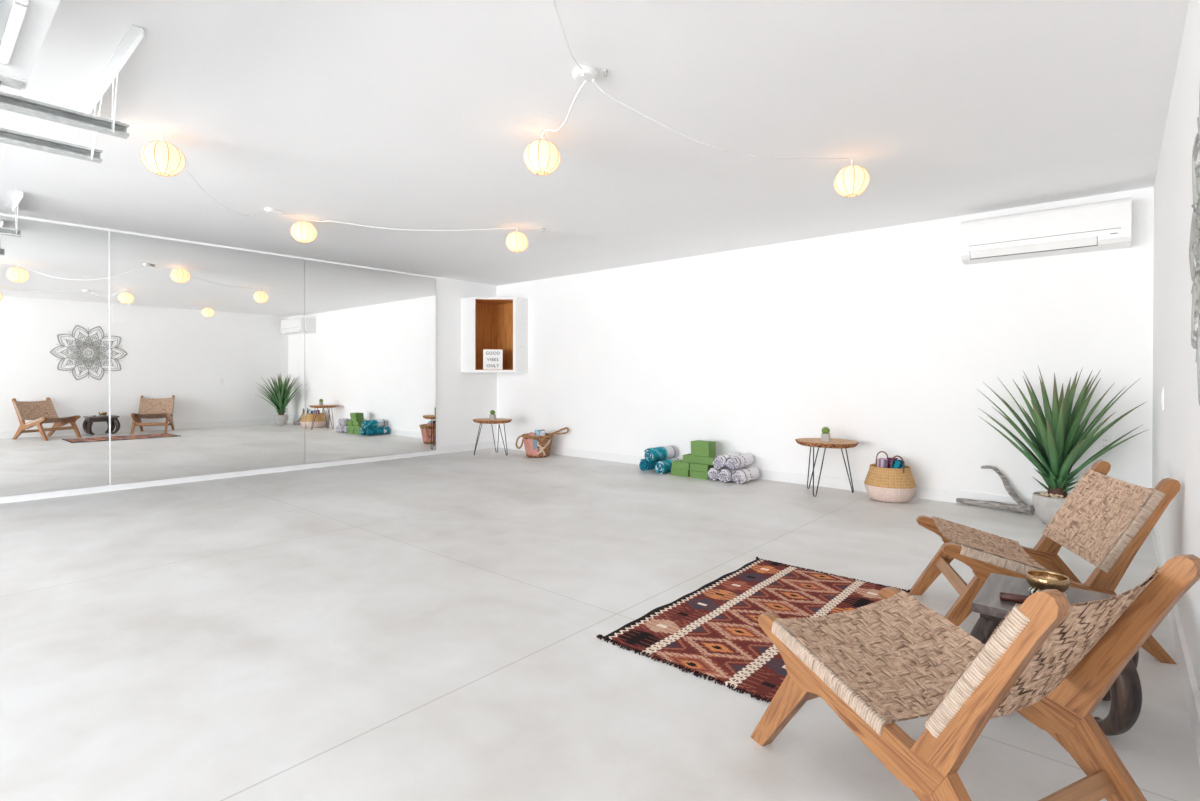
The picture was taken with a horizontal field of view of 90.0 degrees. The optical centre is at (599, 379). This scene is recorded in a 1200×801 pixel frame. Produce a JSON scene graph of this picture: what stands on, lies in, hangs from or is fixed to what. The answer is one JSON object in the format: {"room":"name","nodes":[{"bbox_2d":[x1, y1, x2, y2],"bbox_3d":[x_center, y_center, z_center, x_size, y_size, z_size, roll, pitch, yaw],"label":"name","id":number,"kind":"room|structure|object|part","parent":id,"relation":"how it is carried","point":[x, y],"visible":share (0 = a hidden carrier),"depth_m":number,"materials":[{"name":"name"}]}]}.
{"room":"exercise studio","nodes":[
{"label":"exercise studio","id":0,"kind":"room"},
{"bbox_2d":[0,0,60,89],"bbox_3d":[-1.923,-1.147,0.655,3.082,0.061,2.137,0,0,41],"label":"garage door","id":1,"kind":"structure","parent":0,"point":[24,24],"depth_m":1.98,"materials":[{"name":"white paint"}]},
{"bbox_2d":[2,260,496,496],"bbox_3d":[-5.351,-0.180,4.788,0.120,2.440,11.700,0,0,41],"label":"wall","id":2,"kind":"structure","parent":0,"point":[462,398],"depth_m":8.55,"materials":[{"name":"white paint"}]},
{"bbox_2d":[0,216,108,496],"bbox_3d":[-5.144,-0.198,4.916,0.006,2.359,1.764,0,0,40],"label":"wall mirror","id":3,"kind":"object","parent":2,"relation":"attached to","point":[54,278],"visible":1,"depth_m":5.30,"materials":[{"name":"clear glass"}]},
{"bbox_2d":[110,231,304,484],"bbox_3d":[-3.985,-0.204,6.260,0.006,2.359,1.765,0,0,40],"label":"wall mirror","id":4,"kind":"object","parent":2,"relation":"attached to","point":[207,343],"visible":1,"depth_m":6.15,"materials":[{"name":"clear glass"}]},
{"bbox_2d":[0,213,436,484],"bbox_3d":[-3.988,-0.213,6.261,0.019,2.384,5.330,0,0,41],"label":"trim","id":5,"kind":"structure","parent":2,"relation":"attached to","point":[1,214],"depth_m":5.78,"materials":[{"name":"white paint"}]},
{"bbox_2d":[0,441,496,503],"bbox_3d":[-5.303,0.991,4.744,0.020,0.100,11.448,0,0,41],"label":"baseboard","id":6,"kind":"structure","parent":2,"relation":"attached to","point":[490,444],"depth_m":6.34,"materials":[{"name":"white paint"}]},
{"bbox_2d":[305,260,435,463],"bbox_3d":[-2.835,-0.210,7.593,0.006,2.359,1.752,0,0,41],"label":"wall mirror","id":7,"kind":"object","parent":2,"relation":"attached to","point":[370,334],"visible":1,"depth_m":7.51,"materials":[{"name":"clear glass"}]},
{"bbox_2d":[0,0,1188,285],"bbox_3d":[-2.537,-1.443,2.354,7.550,0.120,11.700,0,0,41],"label":"ceiling","id":8,"kind":"structure","parent":0,"point":[412,115],"depth_m":3.17,"materials":[{"name":"white paint"}]},
{"bbox_2d":[7,191,22,233],"bbox_3d":[-4.534,-1.260,4.648,0.650,0.272,0.038,0,0,41],"label":"hanger","id":9,"kind":"object","parent":8,"relation":"attached to","point":[17,197],"visible":1,"depth_m":4.66,"materials":[{"name":"white paint"}]},
{"bbox_2d":[0,227,21,236],"bbox_3d":[-6.581,-1.144,2.388,0.062,0.054,6.185,0,0,41],"label":"door track","id":10,"kind":"object","parent":9,"relation":"attached to","point":[3,231],"visible":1,"depth_m":4.69,"materials":[{"name":"metal"}]},
{"bbox_2d":[77,24,143,159],"bbox_3d":[-2.237,-1.242,2.718,1.150,0.281,0.038,0,0,41],"label":"hanger","id":11,"kind":"object","parent":8,"relation":"attached to","point":[133,38],"visible":0.87,"depth_m":2.68,"materials":[{"name":"white paint"}]},
{"bbox_2d":[0,127,102,162],"bbox_3d":[-4.579,-1.127,0.697,0.062,0.054,6.240,0,0,41],"label":"door track","id":12,"kind":"object","parent":11,"relation":"attached to","point":[7,136],"visible":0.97,"depth_m":2.91,"materials":[{"name":"metal"}]},
{"bbox_2d":[0,92,128,138],"bbox_3d":[-4.211,-1.130,0.389,0.062,0.054,6.255,0,0,41],"label":"door track","id":13,"kind":"object","parent":11,"relation":"attached to","point":[9,102],"visible":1,"depth_m":2.58,"materials":[{"name":"metal"}]},
{"bbox_2d":[140,134,185,176],"bbox_3d":[-2.468,-1.274,3.392,0.209,0.230,0.200,0,0,41],"label":"paper lantern","id":14,"kind":"object","parent":8,"relation":"hanging from","point":[162,158],"visible":1,"depth_m":3.33,"materials":[{"name":"yellow paper"}]},
{"bbox_2d":[164,138,268,215],"bbox_3d":[-2.587,-1.286,4.145,0.009,0.189,1.528,0,0,-9],"label":"cord","id":15,"kind":"object","parent":8,"relation":"hanging from","point":[164,138],"visible":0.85,"depth_m":4.00,"materials":[{"name":"white plastic"}]},
{"bbox_2d":[265,208,280,214],"bbox_3d":[-2.689,-1.383,4.926,0.090,0.030,0.115,0,0,41],"label":"socket","id":16,"kind":"object","parent":8,"relation":"attached to","point":[271,210],"visible":0.94,"depth_m":4.90,"materials":[{"name":"white plastic"}]},
{"bbox_2d":[290,220,316,242],"bbox_3d":[-2.572,-1.309,5.215,0.209,0.230,0.200,0,0,-30],"label":"paper lantern","id":17,"kind":"object","parent":8,"relation":"hanging from","point":[303,231],"visible":0.98,"depth_m":5.15,"materials":[{"name":"paper"}]},
{"bbox_2d":[304,219,516,230],"bbox_3d":[-1.659,-1.355,5.283,1.831,0.083,0.128,0,0,-8],"label":"cord","id":18,"kind":"object","parent":8,"relation":"hanging from","point":[304,219],"visible":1,"depth_m":5.28,"materials":[{"name":"white plastic"}]},
{"bbox_2d":[506,227,527,251],"bbox_3d":[-0.757,-1.284,5.477,0.200,0.230,0.209,0,0,33],"label":"paper lantern","id":19,"kind":"object","parent":8,"relation":"hanging from","point":[516,241],"visible":1,"depth_m":5.41,"materials":[{"name":"paper"}]},
{"bbox_2d":[523,132,560,175],"bbox_3d":[-0.324,-1.266,3.351,0.209,0.230,0.200,0,0,24],"label":"paper lantern","id":20,"kind":"object","parent":8,"relation":"hanging from","point":[542,157],"visible":1,"depth_m":3.28,"materials":[{"name":"paper"}]},
{"bbox_2d":[553,0,581,69],"bbox_3d":[-0.149,-1.346,2.079,0.036,0.051,1.172,0,0,6],"label":"cord","id":21,"kind":"object","parent":8,"relation":"hanging from","point":[553,0],"visible":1,"depth_m":2.31,"materials":[{"name":"white plastic"}]},
{"bbox_2d":[572,65,597,83],"bbox_3d":[-0.066,-1.364,2.692,0.116,0.036,0.116,0,0,41],"label":"ceiling canopy","id":22,"kind":"object","parent":8,"relation":"attached to","point":[588,74],"visible":0.99,"depth_m":2.66,"materials":[{"name":"white plastic"}]},
{"bbox_2d":[541,83,584,135],"bbox_3d":[-0.197,-1.324,3.036,0.018,0.100,0.680,0,0,-22],"label":"cord","id":23,"kind":"object","parent":22,"relation":"attached to","point":[583,84],"visible":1,"depth_m":2.93,"materials":[{"name":"white plastic"}]},
{"bbox_2d":[594,82,847,158],"bbox_3d":[0.743,-1.276,3.189,1.817,0.165,0.009,0,0,-32],"label":"cord","id":24,"kind":"object","parent":22,"relation":"attached to","point":[599,88],"visible":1,"depth_m":3.04,"materials":[{"name":"white plastic"}]},
{"bbox_2d":[834,159,869,196],"bbox_3d":[1.548,-1.246,3.691,0.209,0.230,0.200,0,0,-3],"label":"paper lantern","id":25,"kind":"object","parent":8,"relation":"hanging from","point":[852,180],"visible":1,"depth_m":3.63,"materials":[{"name":"paper"}]},
{"bbox_2d":[0,447,1199,800],"bbox_3d":[-2.540,1.117,2.368,7.550,0.120,11.700,0,0,41],"label":"floor","id":26,"kind":"structure","parent":0,"point":[419,628],"depth_m":2.39,"materials":[{"name":"concrete"}]},
{"bbox_2d":[473,418,511,455],"bbox_3d":[-1.471,0.784,8.235,0.577,0.483,0.498,0,0,41],"label":"table","id":27,"kind":"object","parent":26,"relation":"on","point":[481,421],"visible":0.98,"depth_m":8.12,"materials":[{"name":"brown wood"}]},
{"bbox_3d":[-1.654,0.806,8.160,0.118,0.440,0.140,0,0,-22],"label":"hairpin leg","id":28,"kind":"part","parent":27,"relation":"part of","materials":[{"name":"black metal"}]},
{"bbox_2d":[489,410,495,419],"bbox_3d":[-1.464,0.477,8.180,0.070,0.132,0.070,0,0,12],"label":"potted cactus","id":29,"kind":"object","parent":27,"relation":"on","point":[492,416],"visible":1,"depth_m":8.15,"materials":[{"name":"white ceramic"}]},
{"bbox_2d":[489,414,495,419],"bbox_3d":[-1.464,0.507,8.180,0.068,0.072,0.068,0,0,12],"label":"planter","id":30,"kind":"object","parent":29,"relation":"attached to","point":[492,416],"depth_m":8.15,"materials":[{"name":"white ceramic"}]},
{"bbox_3d":[-1.457,0.804,8.395,0.140,0.440,0.101,0,0,5],"label":"hairpin leg","id":31,"kind":"part","parent":27,"relation":"part of","materials":[{"name":"black metal"}]},
{"bbox_3d":[-1.308,0.806,8.147,0.113,0.440,0.140,0,0,28],"label":"hairpin leg","id":32,"kind":"part","parent":27,"relation":"part of","materials":[{"name":"black metal"}]},
{"bbox_2d":[516,427,568,457],"bbox_3d":[-0.777,0.832,8.033,0.537,0.388,0.525,0,0,41],"label":"basket","id":33,"kind":"object","parent":26,"relation":"on","point":[535,446],"visible":0.94,"depth_m":7.91,"materials":[{"name":"wicker"}]},
{"bbox_3d":[-1.020,0.830,8.014,0.155,0.189,0.178,0,0,41],"label":"rope handle","id":34,"kind":"part","parent":33,"relation":"part of","materials":[{"name":"fabric"}]},
{"bbox_3d":[-0.551,0.695,8.040,0.267,0.115,0.242,0,0,3],"label":"rope handle","id":35,"kind":"part","parent":33,"relation":"part of","materials":[{"name":"fabric"}]},
{"bbox_2d":[639,459,667,470],"bbox_3d":[0.622,0.957,6.891,0.125,0.134,0.408,0,0,42],"label":"rolled towel","id":36,"kind":"object","parent":26,"relation":"on","point":[644,465],"visible":0.59,"depth_m":6.76,"materials":[{"name":"fabric"}]},
{"bbox_2d":[655,458,681,473],"bbox_3d":[0.780,0.963,6.747,0.133,0.144,0.408,0,0,40],"label":"rolled towel","id":37,"kind":"object","parent":26,"relation":"on","point":[664,466],"visible":0.71,"depth_m":6.61,"materials":[{"name":"fabric"}]},
{"bbox_2d":[644,445,677,460],"bbox_3d":[0.693,0.832,6.814,0.428,0.150,0.149,0,0,-43],"label":"rolled towel","id":38,"kind":"object","parent":37,"relation":"on","point":[663,452],"visible":1,"depth_m":6.73,"materials":[{"name":"fabric"}]},
{"bbox_2d":[671,468,689,476],"bbox_3d":[0.904,1.000,6.522,0.216,0.076,0.150,0,0,41],"label":"foam block","id":39,"kind":"object","parent":26,"relation":"on","point":[676,472],"visible":0.64,"depth_m":6.46,"materials":[{"name":"green plastic"}]},
{"bbox_2d":[672,460,689,469],"bbox_3d":[0.914,0.923,6.524,0.216,0.076,0.150,0,0,39],"label":"foam block","id":40,"kind":"object","parent":39,"relation":"on","point":[677,464],"visible":0.79,"depth_m":6.46,"materials":[{"name":"green plastic"}]},
{"bbox_2d":[690,470,709,479],"bbox_3d":[1.086,1.001,6.365,0.216,0.076,0.150,0,0,41],"label":"foam block","id":41,"kind":"object","parent":26,"relation":"on","point":[693,474],"visible":0.64,"depth_m":6.30,"materials":[{"name":"green plastic"}]},
{"bbox_2d":[690,463,713,471],"bbox_3d":[1.089,0.924,6.375,0.216,0.076,0.150,0,0,42],"label":"foam block","id":42,"kind":"object","parent":41,"relation":"on","point":[693,466],"visible":0.79,"depth_m":6.31,"materials":[{"name":"green plastic"}]},
{"bbox_2d":[683,453,700,463],"bbox_3d":[1.024,0.847,6.471,0.216,0.076,0.150,0,0,39],"label":"foam block","id":43,"kind":"object","parent":42,"relation":"on","point":[690,458],"visible":0.71,"depth_m":6.42,"materials":[{"name":"green plastic"}]},
{"bbox_2d":[691,448,715,456],"bbox_3d":[1.103,0.770,6.415,0.216,0.076,0.150,0,0,40],"label":"foam block","id":44,"kind":"object","parent":43,"relation":"on","point":[695,452],"visible":0.86,"depth_m":6.35,"materials":[{"name":"green plastic"}]},
{"bbox_2d":[691,440,715,449],"bbox_3d":[1.101,0.694,6.407,0.216,0.076,0.150,0,0,41],"label":"foam block","id":45,"kind":"object","parent":44,"relation":"on","point":[697,444],"visible":1,"depth_m":6.36,"materials":[{"name":"green plastic"}]},
{"bbox_2d":[700,456,715,464],"bbox_3d":[1.189,0.848,6.315,0.216,0.076,0.150,0,0,42],"label":"foam block","id":46,"kind":"object","parent":42,"relation":"on","point":[703,460],"visible":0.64,"depth_m":6.28,"materials":[{"name":"green plastic"}]},
{"bbox_2d":[708,467,728,479],"bbox_3d":[1.288,0.970,6.316,0.135,0.127,0.378,0,0,42],"label":"rolled blanket","id":47,"kind":"object","parent":26,"relation":"on","point":[713,472],"visible":0.39,"depth_m":6.19,"materials":[{"name":"fabric"}]},
{"bbox_2d":[713,453,738,468],"bbox_3d":[1.328,0.844,6.275,0.129,0.137,0.378,0,0,40],"label":"rolled blanket","id":48,"kind":"object","parent":47,"relation":"on","point":[719,462],"visible":0.63,"depth_m":6.15,"materials":[{"name":"fabric"}]},
{"bbox_2d":[718,467,744,481],"bbox_3d":[1.371,0.971,6.198,0.136,0.131,0.378,0,0,41],"label":"rolled blanket","id":49,"kind":"object","parent":26,"relation":"on","point":[725,475],"visible":0.53,"depth_m":6.08,"materials":[{"name":"fabric"}]},
{"bbox_2d":[726,453,753,468],"bbox_3d":[1.444,0.837,6.188,0.134,0.126,0.378,0,0,39],"label":"rolled blanket","id":50,"kind":"object","parent":49,"relation":"on","point":[738,461],"visible":1,"depth_m":6.09,"materials":[{"name":"fabric"}]},
{"bbox_2d":[732,467,760,483],"bbox_3d":[1.496,0.971,6.117,0.137,0.130,0.378,0,0,41],"label":"rolled blanket","id":51,"kind":"object","parent":26,"relation":"on","point":[745,475],"visible":1,"depth_m":6.02,"materials":[{"name":"fabric"}]},
{"bbox_2d":[596,557,909,702],"bbox_3d":[0.771,1.050,2.724,0.852,0.016,1.447,0,0,41],"label":"rug","id":52,"kind":"object","parent":26,"relation":"on","point":[713,631],"visible":0.79,"depth_m":2.63,"materials":[{"name":"fabric"}]},
{"bbox_2d":[795,438,858,496],"bbox_3d":[2.092,0.803,5.542,0.570,0.483,0.522,0,0,41],"label":"table","id":53,"kind":"object","parent":26,"relation":"on","point":[812,442],"visible":0.99,"depth_m":5.44,"materials":[{"name":"brown wood"}]},
{"bbox_3d":[2.014,0.824,5.693,0.140,0.440,0.107,0,0,-26],"label":"hairpin leg","id":54,"kind":"part","parent":53,"relation":"part of","materials":[{"name":"black metal"}]},
{"bbox_3d":[1.957,0.825,5.394,0.142,0.440,0.122,0,0,41],"label":"hairpin leg","id":55,"kind":"part","parent":53,"relation":"part of","materials":[{"name":"black metal"}]},
{"bbox_2d":[821,427,829,441],"bbox_3d":[2.063,0.496,5.487,0.070,0.132,0.070,0,0,29],"label":"potted cactus","id":56,"kind":"object","parent":53,"relation":"on","point":[825,435],"visible":1,"depth_m":5.46,"materials":[{"name":"white ceramic"}]},
{"bbox_2d":[821,433,829,441],"bbox_3d":[2.063,0.526,5.487,0.068,0.072,0.068,0,0,29],"label":"planter","id":57,"kind":"object","parent":56,"relation":"attached to","point":[825,437],"depth_m":5.46,"materials":[{"name":"white ceramic"}]},
{"bbox_3d":[2.281,0.825,5.540,0.115,0.440,0.140,0,0,-1],"label":"hairpin leg","id":58,"kind":"part","parent":53,"relation":"part of","materials":[{"name":"black metal"}]},
{"bbox_2d":[864,451,915,502],"bbox_3d":[2.529,0.842,5.238,0.412,0.405,0.412,0,0,41],"label":"basket","id":59,"kind":"object","parent":26,"relation":"on","point":[894,485],"visible":0.93,"depth_m":5.09,"materials":[{"name":"beige wicker"}]},
{"bbox_2d":[877,458,888,467],"bbox_3d":[2.472,0.861,5.262,0.096,0.343,0.094,3,2,41],"label":"rolled towel","id":60,"kind":"object","parent":59,"relation":"in","point":[881,462],"visible":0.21,"depth_m":5.23,"materials":[{"name":"fabric"}]},
{"bbox_2d":[887,457,897,467],"bbox_3d":[2.561,0.859,5.269,0.085,0.348,0.080,0,0,-27],"label":"rolled towel","id":61,"kind":"object","parent":59,"relation":"in","point":[889,458],"visible":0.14,"depth_m":5.24,"materials":[{"name":"fabric"}]},
{"bbox_3d":[2.520,0.713,5.084,0.107,0.146,0.011,0,0,26],"label":"handle","id":62,"kind":"part","parent":59,"relation":"part of","materials":[{"name":"brown wicker"}]},
{"bbox_2d":[892,460,904,467],"bbox_3d":[2.572,0.864,5.180,0.102,0.338,0.103,-2,-1,41],"label":"rolled towel","id":63,"kind":"object","parent":59,"relation":"in","point":[895,463],"visible":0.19,"depth_m":5.15,"materials":[{"name":"fabric"}]},
{"bbox_2d":[750,554,1199,800],"bbox_3d":[0.865,0.720,1.530,0.548,0.692,0.819,0,0,-25],"label":"lounge chair","id":64,"kind":"object","parent":26,"relation":"on","point":[976,680],"visible":1,"depth_m":1.40,"materials":[{"name":"brown wood"}]},
{"bbox_3d":[0.512,0.924,1.692,0.034,0.280,0.228,0,0,-25],"label":"leg","id":65,"kind":"part","parent":64,"relation":"part of","materials":[{"name":"brown wood"}]},
{"bbox_3d":[0.602,0.784,1.500,0.036,0.211,0.583,0,0,-25],"label":"seat rail","id":66,"kind":"part","parent":64,"relation":"part of","materials":[{"name":"brown wood"}]},
{"bbox_3d":[0.811,0.741,1.646,0.528,0.134,0.374,0,0,-25],"label":"seat","id":67,"kind":"part","parent":64,"relation":"part of","materials":[{"name":"beige wicker"}]},
{"bbox_3d":[0.744,0.940,1.199,0.033,0.254,0.306,0,0,-25],"label":"leg","id":68,"kind":"part","parent":64,"relation":"part of","materials":[{"name":"brown wood"}]},
{"bbox_3d":[1.056,0.783,1.714,0.036,0.211,0.583,0,0,-25],"label":"seat rail","id":69,"kind":"part","parent":64,"relation":"part of","materials":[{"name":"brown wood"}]},
{"bbox_3d":[0.752,0.593,1.182,0.035,0.436,0.287,0,0,-25],"label":"post","id":70,"kind":"part","parent":64,"relation":"part of","materials":[{"name":"brown wood"}]},
{"bbox_3d":[0.977,0.583,1.292,0.528,0.335,0.219,0,0,-25],"label":"backrest","id":71,"kind":"part","parent":64,"relation":"part of","materials":[{"name":"beige wicker"}]},
{"bbox_3d":[1.198,0.940,1.412,0.033,0.254,0.306,0,0,-25],"label":"leg","id":72,"kind":"part","parent":64,"relation":"part of","materials":[{"name":"brown wood"}]},
{"bbox_3d":[1.206,0.593,1.396,0.035,0.436,0.287,0,0,-25],"label":"post","id":73,"kind":"part","parent":64,"relation":"part of","materials":[{"name":"brown wood"}]},
{"bbox_2d":[956,465,1034,514],"bbox_3d":[3.207,0.873,4.879,0.098,0.344,0.554,0,0,-34],"label":"branch","id":74,"kind":"object","parent":26,"relation":"on","point":[1022,507],"visible":1,"depth_m":4.82,"materials":[{"name":"grey wood"}]},
{"bbox_2d":[909,460,1180,663],"bbox_3d":[1.850,0.715,2.613,0.819,0.692,0.548,0,0,17],"label":"lounge chair","id":75,"kind":"object","parent":26,"relation":"on","point":[1097,499],"visible":0.96,"depth_m":2.49,"materials":[{"name":"beige wicker"}]},
{"bbox_3d":[1.641,0.918,2.941,0.228,0.280,0.034,0,0,17],"label":"leg","id":76,"kind":"part","parent":75,"relation":"part of","materials":[{"name":"brown wood"}]},
{"bbox_3d":[1.494,0.921,2.461,0.228,0.280,0.034,0,0,17],"label":"leg","id":77,"kind":"part","parent":75,"relation":"part of","materials":[{"name":"brown wood"}]},
{"bbox_3d":[1.843,0.778,2.878,0.583,0.211,0.036,0,0,17],"label":"seat rail","id":78,"kind":"part","parent":75,"relation":"part of","materials":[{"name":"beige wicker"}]},
{"bbox_3d":[1.728,0.737,2.651,0.374,0.134,0.528,0,0,17],"label":"seat","id":79,"kind":"part","parent":75,"relation":"part of","materials":[{"name":"beige wicker"}]},
{"bbox_3d":[1.695,0.780,2.399,0.583,0.211,0.036,0,0,17],"label":"seat rail","id":80,"kind":"part","parent":75,"relation":"part of","materials":[{"name":"brown wood"}]},
{"bbox_3d":[2.162,0.933,2.781,0.306,0.254,0.033,0,0,17],"label":"leg","id":81,"kind":"part","parent":75,"relation":"part of","materials":[{"name":"brown wood"}]},
{"bbox_3d":[2.178,0.586,2.774,0.287,0.436,0.035,0,0,17],"label":"post","id":82,"kind":"part","parent":75,"relation":"part of","materials":[{"name":"brown wood"}]},
{"bbox_3d":[2.101,0.577,2.535,0.219,0.335,0.528,0,0,17],"label":"backrest","id":83,"kind":"part","parent":75,"relation":"part of","materials":[{"name":"beige wicker"}]},
{"bbox_3d":[2.031,0.589,2.294,0.287,0.436,0.035,0,0,17],"label":"post","id":84,"kind":"part","parent":75,"relation":"part of","materials":[{"name":"brown wood"}]},
{"bbox_3d":[2.015,0.935,2.301,0.306,0.254,0.033,0,0,17],"label":"leg","id":85,"kind":"part","parent":75,"relation":"part of","materials":[{"name":"brown wood"}]},
{"bbox_2d":[970,573,1141,735],"bbox_3d":[1.485,0.889,1.969,0.429,0.331,0.429,0,0,41],"label":"table","id":86,"kind":"object","parent":26,"relation":"on","point":[1125,694],"visible":0.33,"depth_m":1.92,"materials":[{"name":"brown wood"}]},
{"bbox_3d":[1.270,0.907,1.953,0.135,0.294,0.067,0,0,-4],"label":"leg","id":87,"kind":"part","parent":86,"relation":"part of","materials":[{"name":"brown wood"}]},
{"bbox_2d":[1000,592,1027,602],"bbox_3d":[1.393,0.711,1.941,0.165,0.025,0.024,0,0,26],"label":"mallet","id":88,"kind":"object","parent":86,"relation":"on","point":[1003,595],"visible":0.38,"depth_m":1.95,"materials":[{"name":"red wood"}]},
{"bbox_2d":[1029,586,1065,594],"bbox_3d":[1.499,0.712,2.012,0.102,0.023,0.102,0,0,41],"label":"cushion","id":89,"kind":"object","parent":86,"relation":"on","point":[1031,590],"visible":0.2,"depth_m":2.01,"materials":[{"name":"fabric"}]},
{"bbox_2d":[1025,569,1069,592],"bbox_3d":[1.499,0.682,2.012,0.121,0.057,0.121,0,0,41],"label":"bowl","id":90,"kind":"object","parent":89,"relation":"on","point":[1039,580],"visible":0.86,"depth_m":2.00,"materials":[{"name":"gold metal"}]},
{"bbox_3d":[1.501,0.909,1.754,0.067,0.294,0.135,0,0,-4],"label":"leg","id":91,"kind":"part","parent":86,"relation":"part of","materials":[{"name":"brown wood"}]},
{"bbox_3d":[1.700,0.908,1.985,0.135,0.294,0.067,0,0,-4],"label":"leg","id":92,"kind":"part","parent":86,"relation":"part of","materials":[{"name":"brown wood"}]},
{"bbox_2d":[978,366,1148,523],"bbox_3d":[3.257,0.471,4.299,0.998,1.162,0.806,0,0,41],"label":"potted plant","id":93,"kind":"object","parent":26,"relation":"on","point":[1059,442],"visible":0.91,"depth_m":4.30,"materials":[{"name":"plant"}]},
{"bbox_2d":[1032,491,1067,523],"bbox_3d":[3.334,0.946,4.379,0.294,0.212,0.294,0,0,41],"label":"pot","id":94,"kind":"object","parent":93,"relation":"attached to","point":[1046,504],"depth_m":4.33,"materials":[{"name":"ceramic"}]},
{"bbox_3d":[3.337,0.702,4.377,0.122,0.320,0.122,0,0,41],"label":"stem","id":95,"kind":"part","parent":93,"relation":"part of","materials":[{"name":"brown plant"}]},
{"bbox_2d":[497,187,1153,506],"bbox_3d":[1.244,-0.183,6.745,7.310,2.440,0.120,0,0,41],"label":"wall","id":96,"kind":"structure","parent":0,"point":[883,339],"depth_m":5.65,"materials":[{"name":"white paint"}]},
{"bbox_2d":[461,297,527,372],"bbox_3d":[-1.512,-0.635,8.610,0.695,1.060,0.654,0,0,41],"label":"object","id":97,"kind":"object","parent":96,"relation":"attached to","point":[499,323],"visible":0.99,"depth_m":8.59,"materials":[{"name":"white paint"}]},
{"bbox_3d":[-1.868,-0.637,8.501,0.299,0.995,0.024,0,0,41],"label":"panel","id":98,"kind":"part","parent":97,"relation":"part of","materials":[{"name":"white paint"}]},
{"bbox_3d":[-1.756,-0.636,8.406,0.016,0.995,0.022,0,0,-6],"label":"frame","id":99,"kind":"part","parent":97,"relation":"part of","materials":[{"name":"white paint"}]},
{"bbox_2d":[483,349,502,369],"bbox_3d":[-1.520,-0.288,8.519,0.270,0.285,0.049,0,0,-6],"label":"letter board","id":100,"kind":"object","parent":97,"relation":"in","point":[492,358],"visible":1,"depth_m":8.50,"materials":[{"name":"white plastic"}]},
{"bbox_3d":[-1.512,-1.150,8.607,0.695,0.030,0.654,0,0,41],"label":"panel","id":101,"kind":"part","parent":97,"relation":"part of","materials":[{"name":"white paint"}]},
{"bbox_3d":[-1.513,-0.122,8.613,0.695,0.035,0.654,0,0,41],"label":"panel","id":102,"kind":"part","parent":97,"relation":"part of","materials":[{"name":"white paint"}]},
{"bbox_3d":[-1.206,-0.636,8.467,0.042,0.995,0.022,0,0,-6],"label":"frame","id":103,"kind":"part","parent":97,"relation":"part of","materials":[{"name":"white paint"}]},
{"bbox_2d":[496,440,1122,512],"bbox_3d":[1.200,0.985,6.701,7.310,0.105,0.012,0,0,41],"label":"baseboard","id":104,"kind":"structure","parent":96,"relation":"attached to","point":[937,494],"depth_m":5.89,"materials":[{"name":"white paint"}]},
{"bbox_2d":[960,197,1131,264],"bbox_3d":[3.411,-1.131,4.643,1.046,0.325,0.226,0,0,41],"label":"air conditioner","id":105,"kind":"object","parent":96,"relation":"attached to","point":[1104,225],"visible":1,"depth_m":4.53,"materials":[{"name":"white plastic"}]},
{"bbox_2d":[1099,435,1110,451],"bbox_3d":[3.772,0.472,4.481,0.072,0.120,0.010,0,0,41],"label":"wall outlet","id":106,"kind":"object","parent":96,"relation":"attached to","point":[1104,440],"visible":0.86,"depth_m":4.48,"materials":[{"name":"white plastic"}]},
{"bbox_2d":[1152,0,1199,693],"bbox_3d":[0.274,-0.146,-0.066,0.120,2.440,11.700,0,0,41],"label":"wall","id":107,"kind":"structure","parent":0,"point":[1175,428],"depth_m":2.47,"materials":[{"name":"white paint"}]},
{"bbox_2d":[1161,388,1163,409],"bbox_3d":[3.080,0.103,3.286,0.009,0.120,0.072,0,0,41],"label":"light switch","id":108,"kind":"object","parent":107,"relation":"attached to","point":[1162,393],"visible":1,"depth_m":3.26,"materials":[{"name":"white plastic"}]},
{"bbox_3d":[3.081,0.103,3.285,0.006,0.120,0.072,0,0,41],"label":"plate","id":109,"kind":"part","parent":108,"relation":"part of","materials":[{"name":"white plastic"}]},
{"bbox_2d":[1151,524,1199,764],"bbox_3d":[0.218,1.013,-0.020,0.014,0.120,11.448,0,0,41],"label":"baseboard","id":110,"kind":"structure","parent":107,"relation":"attached to","point":[1191,692],"depth_m":2.07,"materials":[{"name":"white paint"}]},
{"bbox_2d":[1189,91,1199,404],"bbox_3d":[1.683,-0.434,1.663,0.006,1.020,1.068,0,0,41],"label":"wall art","id":111,"kind":"object","parent":107,"relation":"attached to","point":[1194,245],"visible":1,"depth_m":1.89,"materials":[{"name":"grey paint"}]}
]}

